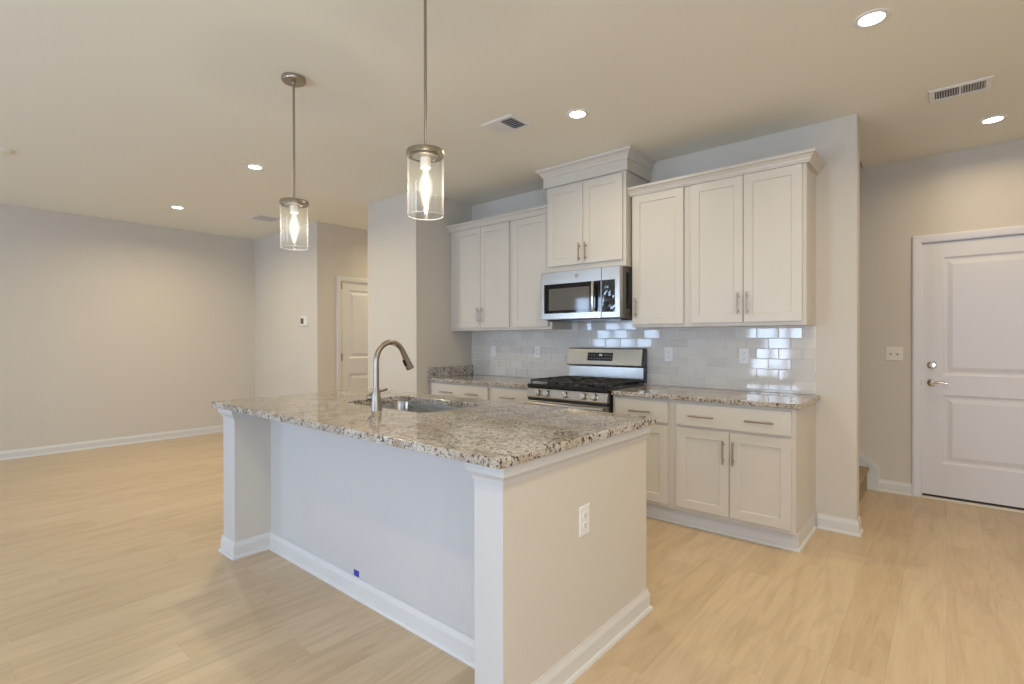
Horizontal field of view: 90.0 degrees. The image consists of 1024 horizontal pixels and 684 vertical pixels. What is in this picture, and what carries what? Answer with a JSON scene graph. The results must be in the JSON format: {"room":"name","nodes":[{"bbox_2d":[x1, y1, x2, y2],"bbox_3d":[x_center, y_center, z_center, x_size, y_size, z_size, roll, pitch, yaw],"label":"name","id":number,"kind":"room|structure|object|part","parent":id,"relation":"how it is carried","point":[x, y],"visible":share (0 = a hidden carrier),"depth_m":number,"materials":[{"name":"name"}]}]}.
{"room":"kitchen","nodes":[
{"label":"kitchen","id":0,"kind":"room"},
{"bbox_2d":[0,203,254,450],"bbox_3d":[-5.896,-0.104,5.052,0.120,2.743,6.699,0,0,40],"label":"wall","id":1,"kind":"structure","parent":0,"point":[110,328],"depth_m":6.23,"materials":[{"name":"beige paint"}]},
{"bbox_2d":[0,425,222,460],"bbox_3d":[-5.839,1.218,5.012,0.024,0.098,6.459,0,0,40],"label":"baseboard","id":2,"kind":"structure","parent":1,"relation":"attached to","point":[100,443],"depth_m":6.13,"materials":[{"name":"white paint"}]},
{"bbox_2d":[254,223,312,397],"bbox_3d":[-3.087,-0.120,6.981,1.661,2.743,0.120,0,0,40],"label":"wall","id":3,"kind":"structure","parent":0,"point":[282,277],"depth_m":6.90,"materials":[{"name":"beige paint"}]},
{"bbox_2d":[301,316,307,325],"bbox_3d":[-2.639,-0.267,6.505,0.160,0.120,0.024,0,0,40],"label":"thermostat","id":4,"kind":"object","parent":3,"relation":"attached to","point":[304,319],"visible":1,"depth_m":6.48,"materials":[{"name":"white plastic"}]},
{"bbox_2d":[312,221,367,392],"bbox_3d":[-1.495,-0.126,7.479,0.120,2.743,2.941,0,0,40],"label":"wall","id":5,"kind":"structure","parent":0,"point":[337,250],"depth_m":6.43,"materials":[{"name":"beige paint"}]},
{"bbox_2d":[336,276,367,390],"bbox_3d":[-1.982,0.203,6.894,0.137,2.093,0.901,0,0,40],"label":"door","id":6,"kind":"structure","parent":5,"relation":"in","point":[351,293],"depth_m":6.70,"materials":[{"name":"white paint"}]},
{"bbox_2d":[367,190,471,393],"bbox_3d":[-0.246,-0.123,6.469,0.821,2.743,3.101,0,0,40],"label":"wall column","id":7,"kind":"structure","parent":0,"point":[409,259],"depth_m":5.24,"materials":[{"name":"beige paint"}]},
{"bbox_2d":[0,0,1023,239],"bbox_3d":[-1.090,-1.525,2.886,10.245,0.100,9.640,0,0,40],"label":"ceiling","id":8,"kind":"structure","parent":0,"point":[122,110],"depth_m":3.01,"materials":[{"name":"white paint"}]},
{"bbox_2d":[0,147,12,154],"bbox_3d":[-3.913,-1.457,3.915,0.140,0.034,0.140,0,0,40],"label":"smoke detector","id":9,"kind":"object","parent":8,"relation":"attached to","point":[3,151],"visible":1,"depth_m":3.91,"materials":[{"name":"white paint"}]},
{"bbox_2d":[170,206,184,208],"bbox_3d":[-3.684,-1.481,5.639,0.144,0.004,0.144,0,0,40],"label":"recessed light","id":10,"kind":"object","parent":8,"relation":"in","point":[174,207],"visible":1,"depth_m":5.63,"materials":[{"name":"white"}]},
{"bbox_2d":[245,164,263,169],"bbox_3d":[-2.171,-1.477,4.325,0.144,0.004,0.144,0,0,40],"label":"recessed light","id":11,"kind":"object","parent":8,"relation":"in","point":[250,166],"visible":1,"depth_m":4.31,"materials":[{"name":"white"}]},
{"bbox_2d":[247,214,284,222],"bbox_3d":[-2.956,-1.483,6.153,0.320,0.008,0.320,0,0,40],"label":"ceiling vent","id":12,"kind":"object","parent":8,"relation":"in","point":[260,217],"visible":1,"depth_m":6.14,"materials":[{"name":"white plastic"}]},
{"bbox_2d":[279,72,308,249],"bbox_3d":[-1.218,-0.999,2.860,0.153,0.949,0.153,0,0,22],"label":"pendant light","id":13,"kind":"object","parent":8,"relation":"hanging from","point":[291,79],"visible":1,"depth_m":2.85,"materials":[{"name":"silver metal"}]},
{"bbox_3d":[-1.218,-1.115,2.859,0.012,0.642,0.012,0,0,40],"label":"rod","id":14,"kind":"part","parent":13,"relation":"part of","materials":[{"name":"silver metal"}]},
{"bbox_2d":[406,0,444,219],"bbox_3d":[-0.350,-0.990,2.071,0.153,0.962,0.153,0,0,22],"label":"pendant light","id":15,"kind":"object","parent":8,"relation":"hanging from","point":[426,154],"visible":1,"depth_m":2.06,"materials":[{"name":"silver metal"}]},
{"bbox_3d":[-0.350,-1.107,2.070,0.012,0.655,0.012,0,0,40],"label":"rod","id":16,"kind":"part","parent":15,"relation":"part of","materials":[{"name":"silver metal"}]},
{"bbox_2d":[481,114,532,134],"bbox_3d":[-0.034,-1.474,3.487,0.275,0.012,0.225,0,0,40],"label":"ceiling vent","id":17,"kind":"object","parent":8,"relation":"in","point":[510,123],"visible":1,"depth_m":3.48,"materials":[{"name":"white plastic"}]},
{"bbox_2d":[566,109,588,118],"bbox_3d":[0.425,-1.477,3.324,0.144,0.004,0.144,0,0,40],"label":"recessed light","id":18,"kind":"object","parent":8,"relation":"in","point":[577,113],"visible":1,"depth_m":3.32,"materials":[{"name":"white"}]},
{"bbox_2d":[853,8,890,28],"bbox_3d":[1.642,-1.475,2.338,0.144,0.004,0.144,0,0,40],"label":"recessed light","id":19,"kind":"object","parent":8,"relation":"in","point":[874,17],"visible":1,"depth_m":2.33,"materials":[{"name":"white plastic"}]},
{"bbox_2d":[928,75,993,102],"bbox_3d":[2.629,-1.477,3.006,0.285,0.010,0.189,0,0,40],"label":"ceiling vent","id":20,"kind":"object","parent":8,"relation":"in","point":[985,83],"visible":1,"depth_m":3.00,"materials":[{"name":"white plastic"}]},
{"bbox_2d":[978,115,1007,124],"bbox_3d":[3.212,-1.483,3.420,0.144,0.004,0.144,0,0,40],"label":"recessed light","id":21,"kind":"object","parent":8,"relation":"in","point":[994,119],"visible":1,"depth_m":3.41,"materials":[{"name":"white"}]},
{"bbox_2d":[0,432,1023,683],"bbox_3d":[-1.084,1.318,2.900,10.245,0.100,9.640,0,0,40],"label":"floor","id":22,"kind":"structure","parent":0,"point":[113,570],"depth_m":2.52,"materials":[{"name":"brown wood"}]},
{"bbox_2d":[218,408,652,683],"bbox_3d":[-0.558,0.829,2.767,2.310,0.878,1.074,0,0,40],"label":"kitchen island","id":23,"kind":"object","parent":22,"relation":"on","point":[491,568],"visible":0.79,"depth_m":2.18,"materials":[{"name":"grey paint"}]},
{"bbox_3d":[-1.364,0.421,3.436,0.210,0.066,1.048,0,0,40],"label":"cap molding","id":24,"kind":"part","parent":23,"relation":"part of","materials":[{"name":"grey paint"}]},
{"bbox_3d":[-0.623,1.219,2.809,2.157,0.098,1.050,0,0,40],"label":"baseboard","id":25,"kind":"part","parent":23,"relation":"part of","materials":[{"name":"white paint"}]},
{"bbox_2d":[354,569,358,576],"bbox_3d":[-0.777,1.155,2.557,0.045,0.030,0.001,0,0,40],"label":"tape piece","id":26,"kind":"object","parent":23,"relation":"on","point":[356,573],"visible":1,"depth_m":2.56,"materials":[{"name":"blue plastic"}]},
{"bbox_2d":[211,388,655,469],"bbox_3d":[-0.564,0.373,2.755,2.324,0.032,1.112,0,0,40],"label":"island countertop","id":27,"kind":"structure","parent":23,"relation":"on","point":[499,435],"depth_m":2.30,"materials":[{"name":"stone"}]},
{"bbox_2d":[366,340,413,410],"bbox_3d":[-0.656,0.172,2.784,0.089,0.370,0.272,0,0,40],"label":"kitchen faucet","id":28,"kind":"object","parent":27,"relation":"on","point":[374,397],"visible":1,"depth_m":2.69,"materials":[{"name":"silver metal"}]},
{"bbox_3d":[-0.742,0.293,2.718,0.045,0.048,0.048,0,0,40],"label":"handle","id":29,"kind":"part","parent":28,"relation":"part of","materials":[{"name":"silver metal"}]},
{"bbox_3d":[-0.657,0.122,2.760,0.029,0.270,0.205,0,0,40],"label":"spout","id":30,"kind":"part","parent":28,"relation":"part of","materials":[{"name":"silver metal"}]},
{"bbox_2d":[365,401,462,412],"bbox_3d":[-0.580,0.492,2.979,0.802,0.207,0.493,0,0,40],"label":"sink","id":31,"kind":"object","parent":27,"relation":"in","point":[411,406],"visible":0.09,"depth_m":3.28,"materials":[{"name":"silver metal"}]},
{"bbox_3d":[0.247,0.425,2.066,0.173,0.066,1.048,0,0,40],"label":"cap molding","id":32,"kind":"part","parent":23,"relation":"part of","materials":[{"name":"grey paint"}]},
{"bbox_2d":[579,503,589,537],"bbox_3d":[0.286,0.698,2.006,0.008,0.116,0.072,0,0,40],"label":"wall outlet","id":33,"kind":"object","parent":23,"relation":"attached to","point":[584,520],"visible":1,"depth_m":2.00,"materials":[{"name":"white plastic"}]},
{"bbox_2d":[583,521,587,528],"bbox_3d":[0.287,0.718,2.005,0.002,0.025,0.033,0,0,40],"label":"receptacle","id":34,"kind":"object","parent":33,"relation":"attached to","point":[585,523],"depth_m":2.00,"materials":[{"name":"grey plastic"}]},
{"bbox_3d":[0.272,1.221,2.080,0.154,0.098,1.050,0,0,40],"label":"baseboard","id":35,"kind":"part","parent":23,"relation":"part of","materials":[{"name":"white paint"}]},
{"bbox_2d":[430,381,490,399],"bbox_3d":[-0.329,0.822,5.091,0.838,0.866,0.651,0,0,40],"label":"base cabinet","id":36,"kind":"object","parent":22,"relation":"on","point":[473,391],"visible":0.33,"depth_m":4.83,"materials":[{"name":"beige paint"}]},
{"bbox_2d":[428,365,551,388],"bbox_3d":[-0.149,0.322,4.944,1.304,0.134,0.620,0,0,40],"label":"countertop","id":37,"kind":"structure","parent":36,"relation":"on","point":[451,374],"depth_m":5.02,"materials":[{"name":"stone"}]},
{"bbox_2d":[491,386,527,403],"bbox_3d":[0.168,0.824,4.669,0.466,0.866,0.651,0,0,40],"label":"base cabinet","id":38,"kind":"object","parent":22,"relation":"on","point":[498,393],"visible":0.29,"depth_m":4.45,"materials":[{"name":"beige paint"}]},
{"bbox_2d":[524,348,646,412],"bbox_3d":[0.600,0.641,4.221,0.751,1.174,0.729,0,0,40],"label":"gas range","id":39,"kind":"object","parent":22,"relation":"on","point":[594,373],"visible":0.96,"depth_m":4.22,"materials":[{"name":"silver metal"}]},
{"bbox_3d":[0.208,0.412,4.151,0.058,0.059,0.053,0,0,40],"label":"knob","id":40,"kind":"part","parent":39,"relation":"part of","materials":[{"name":"silver metal"}]},
{"bbox_3d":[0.276,0.412,4.093,0.058,0.059,0.053,0,0,40],"label":"knob","id":41,"kind":"part","parent":39,"relation":"part of","materials":[{"name":"silver metal"}]},
{"bbox_3d":[0.387,0.503,3.972,0.725,0.042,0.075,0,0,40],"label":"handle","id":42,"kind":"part","parent":39,"relation":"part of","materials":[{"name":"silver metal"}]},
{"bbox_3d":[0.409,0.412,3.980,0.058,0.059,0.053,0,0,40],"label":"knob","id":43,"kind":"part","parent":39,"relation":"part of","materials":[{"name":"silver metal"}]},
{"bbox_3d":[0.420,0.415,4.011,0.749,0.078,0.039,0,0,40],"label":"control panel","id":44,"kind":"part","parent":39,"relation":"part of","materials":[{"name":"silver metal"}]},
{"bbox_3d":[0.422,0.766,4.014,0.745,0.577,0.034,0,0,40],"label":"oven door","id":45,"kind":"part","parent":39,"relation":"part of","materials":[{"name":"silver metal"}]},
{"bbox_3d":[0.538,0.413,3.871,0.058,0.059,0.053,0,0,40],"label":"knob","id":46,"kind":"part","parent":39,"relation":"part of","materials":[{"name":"silver metal"}]},
{"bbox_2d":[527,381,642,392],"bbox_3d":[0.604,0.357,4.227,0.749,0.032,0.591,0,0,40],"label":"cooktop","id":47,"kind":"object","parent":39,"relation":"in","point":[557,387],"depth_m":4.03,"materials":[{"name":"black metal"}]},
{"bbox_3d":[0.608,0.413,3.811,0.058,0.059,0.053,0,0,40],"label":"knob","id":48,"kind":"part","parent":39,"relation":"part of","materials":[{"name":"silver metal"}]},
{"bbox_2d":[613,395,676,522],"bbox_3d":[1.105,0.826,3.872,0.464,0.866,0.651,0,0,40],"label":"base cabinet","id":49,"kind":"object","parent":22,"relation":"on","point":[659,442],"visible":0.46,"depth_m":3.58,"materials":[{"name":"beige paint"}]},
{"bbox_3d":[0.905,0.492,3.635,0.165,0.012,0.034,0,0,40],"label":"handle","id":50,"kind":"part","parent":49,"relation":"part of","materials":[{"name":"silver metal"}]},
{"bbox_3d":[0.919,0.485,3.658,0.407,0.146,0.020,0,0,40],"label":"drawer","id":51,"kind":"part","parent":49,"relation":"part of","materials":[{"name":"beige paint"}]},
{"bbox_3d":[0.920,0.847,3.660,0.407,0.540,0.020,0,0,40],"label":"door","id":52,"kind":"part","parent":49,"relation":"part of","materials":[{"name":"beige paint"}]},
{"bbox_2d":[673,400,816,552],"bbox_3d":[1.573,0.827,3.474,0.765,0.866,0.651,0,0,40],"label":"base cabinet","id":53,"kind":"object","parent":22,"relation":"on","point":[744,472],"visible":0.98,"depth_m":3.23,"materials":[{"name":"beige paint"}]},
{"bbox_3d":[1.236,0.490,3.354,0.165,0.012,0.034,0,0,40],"label":"handle","id":54,"kind":"part","parent":53,"relation":"part of","materials":[{"name":"silver metal"}]},
{"bbox_3d":[1.254,0.848,3.377,0.346,0.540,0.020,0,0,40],"label":"door","id":55,"kind":"part","parent":53,"relation":"part of","materials":[{"name":"beige paint"}]},
{"bbox_2d":[611,385,820,409],"bbox_3d":[1.407,0.377,3.621,1.244,0.032,0.620,0,0,40],"label":"countertop","id":56,"kind":"structure","parent":53,"relation":"on","point":[735,397],"depth_m":3.46,"materials":[{"name":"stone"}]},
{"bbox_3d":[1.345,0.704,3.263,0.012,0.150,0.034,0,0,40],"label":"handle","id":57,"kind":"part","parent":53,"relation":"part of","materials":[{"name":"silver metal"}]},
{"bbox_3d":[1.391,0.704,3.223,0.012,0.150,0.034,0,0,40],"label":"handle","id":58,"kind":"part","parent":53,"relation":"part of","materials":[{"name":"silver metal"}]},
{"bbox_3d":[1.388,0.486,3.260,0.702,0.146,0.020,0,0,40],"label":"drawer","id":59,"kind":"part","parent":53,"relation":"part of","materials":[{"name":"beige paint"}]},
{"bbox_3d":[1.506,0.491,3.124,0.165,0.012,0.034,0,0,40],"label":"handle","id":60,"kind":"part","parent":53,"relation":"part of","materials":[{"name":"silver metal"}]},
{"bbox_3d":[1.522,0.849,3.148,0.352,0.540,0.020,0,0,40],"label":"door","id":61,"kind":"part","parent":53,"relation":"part of","materials":[{"name":"beige paint"}]},
{"bbox_2d":[859,453,878,502],"bbox_3d":[1.493,-0.002,4.903,3.203,2.509,1.181,0,0,40],"label":"stairs","id":62,"kind":"structure","parent":22,"relation":"on","point":[868,470],"depth_m":4.33,"materials":[{"name":"beige wood"}]},
{"bbox_2d":[472,114,859,526],"bbox_3d":[0.940,-0.115,4.513,3.520,2.743,0.120,0,0,40],"label":"wall","id":63,"kind":"structure","parent":0,"point":[837,141],"depth_m":3.42,"materials":[{"name":"beige paint"}]},
{"bbox_2d":[451,221,522,330],"bbox_3d":[-0.238,-0.635,5.193,0.839,1.040,0.364,0,0,40],"label":"upper cabinet","id":64,"kind":"object","parent":63,"relation":"attached to","point":[481,257],"visible":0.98,"depth_m":5.05,"materials":[{"name":"beige paint"}]},
{"bbox_3d":[-0.448,-0.638,5.191,0.366,0.996,0.020,0,0,40],"label":"door","id":65,"kind":"part","parent":64,"relation":"part of","materials":[{"name":"beige paint"}]},
{"bbox_3d":[-0.166,-0.637,4.950,0.368,0.996,0.020,0,0,40],"label":"door","id":66,"kind":"part","parent":64,"relation":"part of","materials":[{"name":"beige paint"}]},
{"bbox_2d":[446,205,546,232],"bbox_3d":[-0.164,-1.169,4.919,1.304,0.063,0.060,0,0,40],"label":"crown molding","id":67,"kind":"structure","parent":64,"relation":"attached to","point":[541,210],"depth_m":4.87,"materials":[{"name":"beige paint"}]},
{"bbox_2d":[512,214,571,329],"bbox_3d":[0.270,-0.634,4.784,0.465,1.040,0.330,0,0,40],"label":"upper cabinet","id":68,"kind":"object","parent":63,"relation":"attached to","point":[529,235],"visible":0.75,"depth_m":4.67,"materials":[{"name":"beige paint"}]},
{"bbox_3d":[0.166,-0.636,4.668,0.413,0.996,0.020,0,0,40],"label":"door","id":69,"kind":"part","parent":68,"relation":"part of","materials":[{"name":"beige paint"}]},
{"bbox_2d":[535,146,656,272],"bbox_3d":[0.695,-1.038,4.333,0.908,0.893,0.461,0,0,40],"label":"upper cabinet","id":70,"kind":"object","parent":63,"relation":"attached to","point":[589,203],"visible":0.91,"depth_m":4.15,"materials":[{"name":"beige paint"}]},
{"bbox_3d":[0.451,-0.980,4.323,0.353,0.669,0.020,0,0,40],"label":"door","id":71,"kind":"part","parent":70,"relation":"part of","materials":[{"name":"beige paint"}]},
{"bbox_3d":[0.548,-0.740,4.206,0.012,0.150,0.034,0,0,40],"label":"handle","id":72,"kind":"part","parent":70,"relation":"part of","materials":[{"name":"silver metal"}]},
{"bbox_2d":[541,265,631,322],"bbox_3d":[0.676,-0.381,4.306,0.756,0.414,0.511,0,0,40],"label":"microwave","id":73,"kind":"object","parent":70,"relation":"attached to","point":[600,294],"visible":0.99,"depth_m":4.09,"materials":[{"name":"silver metal"}]},
{"bbox_3d":[0.491,-0.388,4.221,0.587,0.399,0.051,0,0,40],"label":"door","id":74,"kind":"part","parent":73,"relation":"part of","materials":[{"name":"silver metal"}]},
{"bbox_3d":[0.487,-0.362,4.194,0.552,0.245,0.002,0,0,40],"label":"glass","id":75,"kind":"part","parent":73,"relation":"part of","materials":[{"name":"black glass"}]},
{"bbox_3d":[0.637,-0.362,4.033,0.024,0.239,0.046,0,0,40],"label":"handle","id":76,"kind":"part","parent":73,"relation":"part of","materials":[{"name":"silver metal"}]},
{"bbox_3d":[0.746,-0.359,3.969,0.115,0.250,0.004,0,0,40],"label":"touch panel","id":77,"kind":"part","parent":73,"relation":"part of","materials":[{"name":"black glass"}]},
{"bbox_3d":[0.777,-0.387,3.977,0.160,0.399,0.051,0,0,40],"label":"control panel","id":78,"kind":"part","parent":73,"relation":"part of","materials":[{"name":"silver metal"}]},
{"bbox_3d":[0.695,-1.408,4.331,0.908,0.154,0.461,0,0,40],"label":"crown","id":79,"kind":"part","parent":70,"relation":"part of","materials":[{"name":"beige paint"}]},
{"bbox_3d":[0.724,-0.979,4.091,0.355,0.669,0.020,0,0,40],"label":"door","id":80,"kind":"part","parent":70,"relation":"part of","materials":[{"name":"beige paint"}]},
{"bbox_2d":[471,321,815,394],"bbox_3d":[0.809,0.077,4.540,3.287,0.561,0.010,0,0,40],"label":"backsplash","id":81,"kind":"structure","parent":63,"relation":"attached to","point":[782,359],"depth_m":4.05,"materials":[{"name":"white tile"}]},
{"bbox_2d":[491,345,495,356],"bbox_3d":[-0.200,0.095,5.389,0.072,0.116,0.008,0,0,40],"label":"wall outlet","id":82,"kind":"object","parent":81,"relation":"attached to","point":[493,348],"visible":1,"depth_m":5.38,"materials":[{"name":"white plastic"}]},
{"bbox_2d":[534,346,539,357],"bbox_3d":[0.246,0.098,5.009,0.072,0.116,0.008,0,0,40],"label":"wall outlet","id":83,"kind":"object","parent":81,"relation":"attached to","point":[536,348],"visible":1,"depth_m":5.01,"materials":[{"name":"white plastic"}]},
{"bbox_2d":[665,347,672,361],"bbox_3d":[1.267,0.099,4.141,0.072,0.116,0.008,0,0,40],"label":"wall outlet","id":84,"kind":"object","parent":81,"relation":"attached to","point":[668,350],"visible":1,"depth_m":4.14,"materials":[{"name":"white plastic"}]},
{"bbox_2d":[739,348,748,363],"bbox_3d":[1.706,0.103,3.768,0.072,0.116,0.008,0,0,40],"label":"wall outlet","id":85,"kind":"object","parent":81,"relation":"attached to","point":[743,352],"visible":1,"depth_m":3.77,"materials":[{"name":"white plastic"}]},
{"bbox_2d":[632,186,702,327],"bbox_3d":[1.196,-0.632,3.974,0.448,1.040,0.364,0,0,40],"label":"upper cabinet","id":86,"kind":"object","parent":63,"relation":"attached to","point":[659,219],"visible":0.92,"depth_m":3.86,"materials":[{"name":"beige paint"}]},
{"bbox_3d":[1.101,-0.634,3.873,0.402,0.996,0.020,0,0,40],"label":"door","id":87,"kind":"part","parent":86,"relation":"part of","materials":[{"name":"beige paint"}]},
{"bbox_2d":[688,163,815,326],"bbox_3d":[1.656,-0.631,3.583,0.759,1.040,0.364,0,0,40],"label":"upper cabinet","id":88,"kind":"object","parent":63,"relation":"attached to","point":[752,236],"visible":0.98,"depth_m":3.43,"materials":[{"name":"beige paint"}]},
{"bbox_3d":[1.434,-0.633,3.590,0.355,0.996,0.020,0,0,40],"label":"door","id":89,"kind":"part","parent":88,"relation":"part of","materials":[{"name":"beige paint"}]},
{"bbox_2d":[627,148,825,196],"bbox_3d":[1.501,-1.167,3.707,1.278,0.063,0.370,0,0,40],"label":"crown molding","id":90,"kind":"structure","parent":88,"relation":"on","point":[812,157],"depth_m":3.47,"materials":[{"name":"beige paint"}]},
{"bbox_3d":[1.532,-0.262,3.474,0.012,0.150,0.034,0,0,40],"label":"handle","id":91,"kind":"part","parent":88,"relation":"part of","materials":[{"name":"silver metal"}]},
{"bbox_3d":[1.576,-0.262,3.436,0.012,0.150,0.034,0,0,40],"label":"handle","id":92,"kind":"part","parent":88,"relation":"part of","materials":[{"name":"silver metal"}]},
{"bbox_3d":[1.706,-0.633,3.359,0.351,0.996,0.020,0,0,40],"label":"door","id":93,"kind":"part","parent":88,"relation":"part of","materials":[{"name":"beige paint"}]},
{"bbox_2d":[817,513,862,536],"bbox_3d":[2.201,1.210,3.434,0.244,0.098,0.144,0,0,40],"label":"baseboard","id":94,"kind":"structure","parent":63,"relation":"attached to","point":[825,522],"depth_m":3.38,"materials":[{"name":"white paint"}]},
{"bbox_2d":[859,139,1023,482],"bbox_3d":[2.820,-0.120,4.628,6.300,2.743,0.120,0,0,40],"label":"wall","id":95,"kind":"structure","parent":0,"point":[977,188],"depth_m":4.22,"materials":[{"name":"beige paint"}]},
{"bbox_2d":[885,347,902,360],"bbox_3d":[3.167,0.097,4.245,0.116,0.116,0.016,0,0,40],"label":"light switch","id":96,"kind":"object","parent":95,"relation":"attached to","point":[891,353],"visible":1,"depth_m":4.25,"materials":[{"name":"beige plastic"}]},
{"bbox_2d":[879,479,911,495],"bbox_3d":[3.173,1.204,4.242,0.217,0.098,0.024,0,0,40],"label":"baseboard","id":97,"kind":"structure","parent":95,"relation":"attached to","point":[889,486],"depth_m":4.24,"materials":[{"name":"white paint"}]},
{"bbox_2d":[912,225,1023,512],"bbox_3d":[3.680,0.199,3.872,1.030,2.110,0.161,0,0,40],"label":"door","id":98,"kind":"structure","parent":95,"relation":"in","point":[968,286],"depth_m":3.96,"materials":[{"name":"paint"},{"name":"brushed nickel metal"}]},
{"bbox_3d":[3.377,0.325,4.057,0.143,0.066,0.049,0,0,40],"label":"handle","id":99,"kind":"part","parent":98,"relation":"part of","materials":[{"name":"silver metal"}]}
]}

